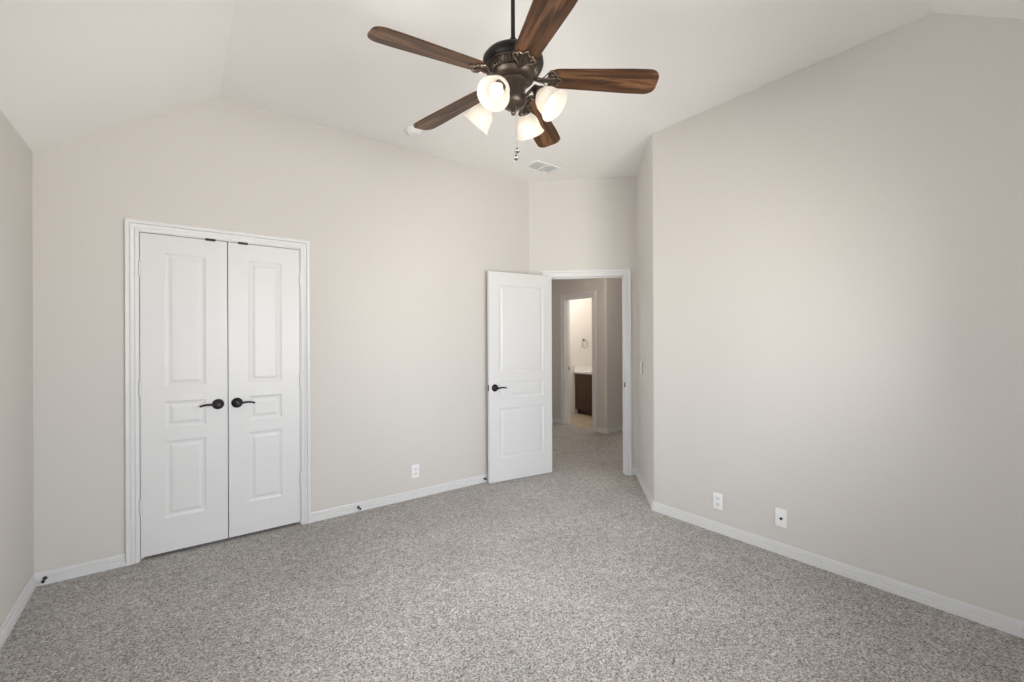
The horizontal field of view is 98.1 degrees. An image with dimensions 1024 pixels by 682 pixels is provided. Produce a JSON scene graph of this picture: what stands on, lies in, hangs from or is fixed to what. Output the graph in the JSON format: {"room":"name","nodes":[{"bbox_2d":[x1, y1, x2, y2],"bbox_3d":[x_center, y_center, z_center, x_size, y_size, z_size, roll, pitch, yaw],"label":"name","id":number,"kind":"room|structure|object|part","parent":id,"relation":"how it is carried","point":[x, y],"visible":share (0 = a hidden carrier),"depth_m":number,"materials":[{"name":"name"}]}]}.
{"room":"empty bedroom","nodes":[
{"label":"empty bedroom","id":0,"kind":"room"},
{"bbox_2d":[0,110,33,627],"bbox_3d":[-1.537,0.061,0.873,0.120,2.620,4.206,0,0,-37],"label":"wall","id":1,"kind":"structure","parent":0,"point":[16,234],"depth_m":2.22,"materials":[{"name":"grey paint"}]},
{"bbox_2d":[0,574,36,649],"bbox_3d":[-1.479,1.335,0.913,0.013,0.072,3.966,0,0,-37],"label":"baseboard","id":2,"kind":"structure","parent":1,"relation":"attached to","point":[6,628],"depth_m":2.20,"materials":[{"name":"white wood"}]},
{"bbox_2d":[32,97,528,572],"bbox_3d":[-1.289,-0.180,3.621,3.591,3.100,0.120,0,0,-37],"label":"wall","id":3,"kind":"structure","parent":0,"point":[404,243],"depth_m":3.38,"materials":[{"name":"grey paint"}]},
{"bbox_2d":[34,553,125,585],"bbox_3d":[-2.521,1.339,2.603,0.389,0.072,0.013,0,0,-37],"label":"baseboard","id":4,"kind":"structure","parent":3,"relation":"attached to","point":[86,568],"depth_m":2.60,"materials":[{"name":"white wood"}]},
{"bbox_2d":[138,232,227,557],"bbox_3d":[-2.128,0.337,2.895,0.469,2.029,0.096,0,0,-37],"label":"door","id":5,"kind":"structure","parent":3,"relation":"in","point":[183,383],"depth_m":2.90,"materials":[{"name":"white wood"}]},
{"bbox_3d":[-2.003,0.426,2.941,0.106,0.022,0.018,0,0,-37],"label":"lever","id":6,"kind":"part","parent":5,"relation":"part of","materials":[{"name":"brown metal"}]},
{"bbox_3d":[-1.974,0.428,2.990,0.070,0.070,0.061,0,0,-37],"label":"handle","id":7,"kind":"part","parent":5,"relation":"part of","materials":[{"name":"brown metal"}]},
{"bbox_2d":[124,218,310,565],"bbox_3d":[-1.982,0.310,3.085,1.056,2.126,0.139,0,0,-37],"label":"door frame","id":8,"kind":"structure","parent":3,"relation":"attached to","point":[131,226],"depth_m":2.77,"materials":[{"name":"white wood"}]},
{"bbox_2d":[227,242,301,537],"bbox_3d":[-1.754,0.335,3.178,0.459,2.029,0.096,0,0,-37],"label":"door","id":9,"kind":"structure","parent":3,"relation":"in","point":[265,477],"depth_m":3.18,"materials":[{"name":"white wood"}]},
{"bbox_3d":[-1.887,0.427,3.056,0.070,0.070,0.061,0,0,-37],"label":"handle","id":10,"kind":"part","parent":9,"relation":"part of","materials":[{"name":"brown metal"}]},
{"bbox_3d":[-1.832,0.426,3.070,0.106,0.022,0.018,0,0,-37],"label":"lever","id":11,"kind":"part","parent":9,"relation":"part of","materials":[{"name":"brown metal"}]},
{"bbox_2d":[311,474,487,522],"bbox_3d":[-0.666,1.332,4.004,2.145,0.072,0.013,0,0,-37],"label":"baseboard","id":12,"kind":"structure","parent":3,"relation":"attached to","point":[395,498],"depth_m":3.75,"materials":[{"name":"white wood"}]},
{"bbox_2d":[412,464,418,477],"bbox_3d":[-0.842,1.135,3.875,0.070,0.115,0.009,0,0,-37],"label":"wall outlet","id":13,"kind":"object","parent":3,"relation":"attached to","point":[415,468],"visible":1,"depth_m":3.87,"materials":[{"name":"white plastic"}]},
{"bbox_2d":[0,413,1023,681],"bbox_3d":[0.861,1.422,4.093,8.100,0.120,6.700,0,0,-37],"label":"floor","id":14,"kind":"structure","parent":0,"point":[568,573],"depth_m":2.27,"materials":[{"name":"grey carpet"}]},
{"bbox_2d":[574,365,591,414],"bbox_3d":[1.659,0.916,8.118,0.560,0.885,0.937,0,0,-37],"label":"vanity cabinet","id":15,"kind":"object","parent":14,"relation":"on","point":[583,374],"visible":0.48,"depth_m":8.19,"materials":[{"name":"brown wood"}]},
{"bbox_2d":[574,365,591,374],"bbox_3d":[1.657,0.538,8.118,0.560,0.128,0.937,0,0,-37],"label":"countertop","id":16,"kind":"structure","parent":15,"relation":"on","point":[577,369],"depth_m":8.36,"materials":[{"name":"white stone"}]},
{"bbox_3d":[1.319,0.937,8.152,0.019,0.625,0.430,0,0,-37],"label":"door","id":17,"kind":"part","parent":15,"relation":"part of","materials":[{"name":"brown wood"}]},
{"bbox_2d":[0,0,1023,181],"bbox_3d":[0.270,-1.398,2.290,4.600,0.735,4.178,0,0,-37],"label":"ceiling","id":18,"kind":"structure","parent":0,"point":[70,70],"depth_m":2.44,"materials":[{"name":"white paint"}]},
{"bbox_2d":[405,126,422,136],"bbox_3d":[-0.772,-1.641,3.501,0.136,0.042,0.136,0,0,-37],"label":"smoke detector","id":19,"kind":"object","parent":18,"relation":"attached to","point":[411,131],"visible":0.95,"depth_m":3.47,"materials":[{"name":"white plastic"}]},
{"bbox_2d":[367,0,658,160],"bbox_3d":[-0.034,-1.237,2.005,1.211,0.856,1.246,0,0,-37],"label":"ceiling fan","id":20,"kind":"object","parent":18,"relation":"hanging from","point":[512,65],"visible":1,"depth_m":1.95,"materials":[{"name":"brown wood"}]},
{"bbox_3d":[-0.335,-1.173,1.794,0.476,0.007,0.137,-5,14,-34],"label":"blade","id":21,"kind":"part","parent":20,"relation":"part of","materials":[{"name":"brown wood"}]},
{"bbox_3d":[-0.316,-1.173,2.275,0.476,0.007,0.137,-5,9,38],"label":"blade","id":22,"kind":"part","parent":20,"relation":"part of","materials":[{"name":"brown wood"}]},
{"bbox_3d":[-0.141,-1.062,2.090,0.142,0.109,0.142,46,18,18],"label":"lamp shade","id":23,"kind":"part","parent":20,"relation":"part of","materials":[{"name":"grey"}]},
{"bbox_3d":[-0.117,-1.187,1.941,0.158,0.029,0.106,-5,14,-34],"label":"blade arm","id":24,"kind":"part","parent":20,"relation":"part of","materials":[{"name":"brown metal"}]},
{"bbox_3d":[-0.062,-1.062,1.875,0.142,0.109,0.142,0,-43,25],"label":"lamp shade","id":25,"kind":"part","parent":20,"relation":"part of","materials":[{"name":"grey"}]},
{"bbox_3d":[-0.063,-1.061,1.875,0.058,0.084,0.058,0,-43,25],"label":"bulb","id":26,"kind":"part","parent":20,"relation":"part of","materials":[{"name":"white glass"}]},
{"bbox_3d":[0.045,-1.188,1.881,0.106,0.029,0.158,12,0,-16],"label":"blade arm","id":27,"kind":"part","parent":20,"relation":"part of","materials":[{"name":"brown metal"}]},
{"bbox_3d":[0.074,-1.062,2.168,0.142,0.109,0.142,0,43,25],"label":"lamp shade","id":28,"kind":"part","parent":20,"relation":"part of","materials":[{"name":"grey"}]},
{"bbox_3d":[0.077,-1.115,1.988,0.073,0.049,0.015,0,0,25],"label":"lamp arm","id":29,"kind":"part","parent":20,"relation":"part of","materials":[{"name":"brown metal"}]},
{"bbox_3d":[0.057,-1.188,2.159,0.106,0.029,0.158,-13,-8,19],"label":"blade arm","id":30,"kind":"part","parent":20,"relation":"part of","materials":[{"name":"brown metal"}]},
{"bbox_3d":[0.147,-1.175,2.406,0.137,0.007,0.476,-13,-8,19],"label":"blade","id":31,"kind":"part","parent":20,"relation":"part of","materials":[{"name":"brown wood"}]},
{"bbox_3d":[0.117,-1.175,1.628,0.137,0.007,0.476,12,0,-16],"label":"blade","id":32,"kind":"part","parent":20,"relation":"part of","materials":[{"name":"brown wood"}]},
{"bbox_3d":[0.152,-1.188,2.015,0.158,0.029,0.106,3,-12,2],"label":"blade arm","id":33,"kind":"part","parent":20,"relation":"part of","materials":[{"name":"brown metal"}]},
{"bbox_3d":[0.153,-1.062,1.953,0.058,0.084,0.058,-46,-18,18],"label":"bulb","id":34,"kind":"part","parent":20,"relation":"part of","materials":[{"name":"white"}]},
{"bbox_3d":[0.152,-1.063,1.954,0.142,0.109,0.142,-46,-18,18],"label":"lamp shade","id":35,"kind":"part","parent":20,"relation":"part of","materials":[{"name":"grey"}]},
{"bbox_3d":[0.414,-1.176,2.006,0.476,0.007,0.137,3,-12,2],"label":"blade","id":36,"kind":"part","parent":20,"relation":"part of","materials":[{"name":"brown wood"}]},
{"bbox_2d":[523,160,560,174],"bbox_3d":[0.287,-1.662,4.261,0.310,0.009,0.210,0,0,-37],"label":"ceiling vent","id":37,"kind":"object","parent":18,"relation":"in","point":[538,166],"visible":1,"depth_m":4.25,"materials":[{"name":"white plastic"}]},
{"bbox_2d":[570,298,591,412],"bbox_3d":[1.513,0.029,7.768,1.460,2.660,1.570,0,0,-37],"label":"wall","id":38,"kind":"structure","parent":0,"point":[580,309],"depth_m":8.42,"materials":[{"name":"white paint"}]},
{"bbox_2d":[529,176,636,467],"bbox_3d":[0.670,-0.188,4.648,1.214,3.100,0.120,0,0,8],"label":"wall","id":39,"kind":"structure","parent":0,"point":[577,224],"depth_m":4.57,"materials":[{"name":"grey paint"}]},
{"bbox_2d":[487,271,551,482],"bbox_3d":[0.091,0.344,4.435,0.730,2.027,0.158,0,0,-30],"label":"door","id":40,"kind":"structure","parent":39,"relation":"in","point":[519,306],"depth_m":4.41,"materials":[{"name":"white painted wood"},{"name":"oil rubbed bronze"}]},
{"bbox_3d":[-0.149,0.451,4.243,0.070,0.070,0.061,0,0,-30],"label":"handle","id":41,"kind":"part","parent":40,"relation":"part of","materials":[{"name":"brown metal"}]},
{"bbox_2d":[542,269,631,475],"bbox_3d":[0.772,0.316,4.625,0.904,2.092,0.139,0,0,8],"label":"door frame","id":42,"kind":"structure","parent":39,"relation":"attached to","point":[603,272],"depth_m":4.51,"materials":[{"name":"white wood"}]},
{"bbox_2d":[632,468,636,475],"bbox_3d":[1.242,1.324,4.503,0.053,0.072,0.013,0,0,8],"label":"baseboard","id":43,"kind":"structure","parent":39,"relation":"attached to","point":[634,470],"depth_m":4.50,"materials":[{"name":"white wood"}]},
{"bbox_2d":[552,278,622,427],"bbox_3d":[1.729,0.028,7.780,2.060,2.660,1.570,0,0,-37],"label":"wall","id":44,"kind":"structure","parent":0,"point":[608,290],"depth_m":6.67,"materials":[{"name":"grey paint"}]},
{"bbox_2d":[552,418,560,423],"bbox_3d":[0.620,1.327,7.535,0.013,0.072,0.618,0,0,-37],"label":"baseboard","id":45,"kind":"structure","parent":44,"relation":"attached to","point":[554,420],"depth_m":7.37,"materials":[{"name":"white wood"}]},
{"bbox_2d":[560,291,596,431],"bbox_3d":[1.079,0.303,7.017,0.139,2.116,0.765,0,0,-37],"label":"door frame","id":46,"kind":"structure","parent":44,"relation":"attached to","point":[592,294],"depth_m":7.24,"materials":[{"name":"white wood"}]},
{"bbox_2d":[596,426,622,432],"bbox_3d":[2.150,1.321,7.219,2.073,0.072,0.198,0,0,-37],"label":"baseboard","id":47,"kind":"structure","parent":44,"relation":"attached to","point":[619,428],"depth_m":6.62,"materials":[{"name":"white wood"}]},
{"bbox_2d":[636,135,652,498],"bbox_3d":[1.264,-0.190,4.080,0.120,3.100,1.012,0,0,8],"label":"wall","id":48,"kind":"structure","parent":0,"point":[644,277],"depth_m":3.98,"materials":[{"name":"grey paint"}]},
{"bbox_2d":[636,469,652,508],"bbox_3d":[1.197,1.325,4.038,0.013,0.072,0.945,0,0,8],"label":"baseboard","id":49,"kind":"structure","parent":48,"relation":"attached to","point":[644,488],"depth_m":3.96,"materials":[{"name":"white wood"}]},
{"bbox_2d":[652,13,1023,621],"bbox_3d":[1.993,-0.193,2.570,0.120,3.100,2.659,0,0,-38],"label":"wall","id":50,"kind":"structure","parent":0,"point":[838,239],"depth_m":2.50,"materials":[{"name":"grey paint"}]},
{"bbox_2d":[713,492,722,510],"bbox_3d":[1.459,1.135,3.151,0.009,0.115,0.070,0,0,-38],"label":"wall outlet","id":51,"kind":"object","parent":50,"relation":"attached to","point":[717,497],"visible":1,"depth_m":3.15,"materials":[{"name":"white plastic"}]},
{"bbox_2d":[775,507,786,528],"bbox_3d":[1.709,1.125,2.825,0.017,0.115,0.070,0,0,-38],"label":"cable plate","id":52,"kind":"object","parent":50,"relation":"attached to","point":[780,514],"visible":1,"depth_m":2.83,"materials":[{"name":"white plastic"}]},
{"bbox_2d":[652,501,1023,637],"bbox_3d":[1.910,1.322,2.576,0.013,0.072,2.534,0,0,-38],"label":"baseboard","id":53,"kind":"structure","parent":50,"relation":"attached to","point":[1003,623],"depth_m":2.50,"materials":[{"name":"white wood"}]}
]}

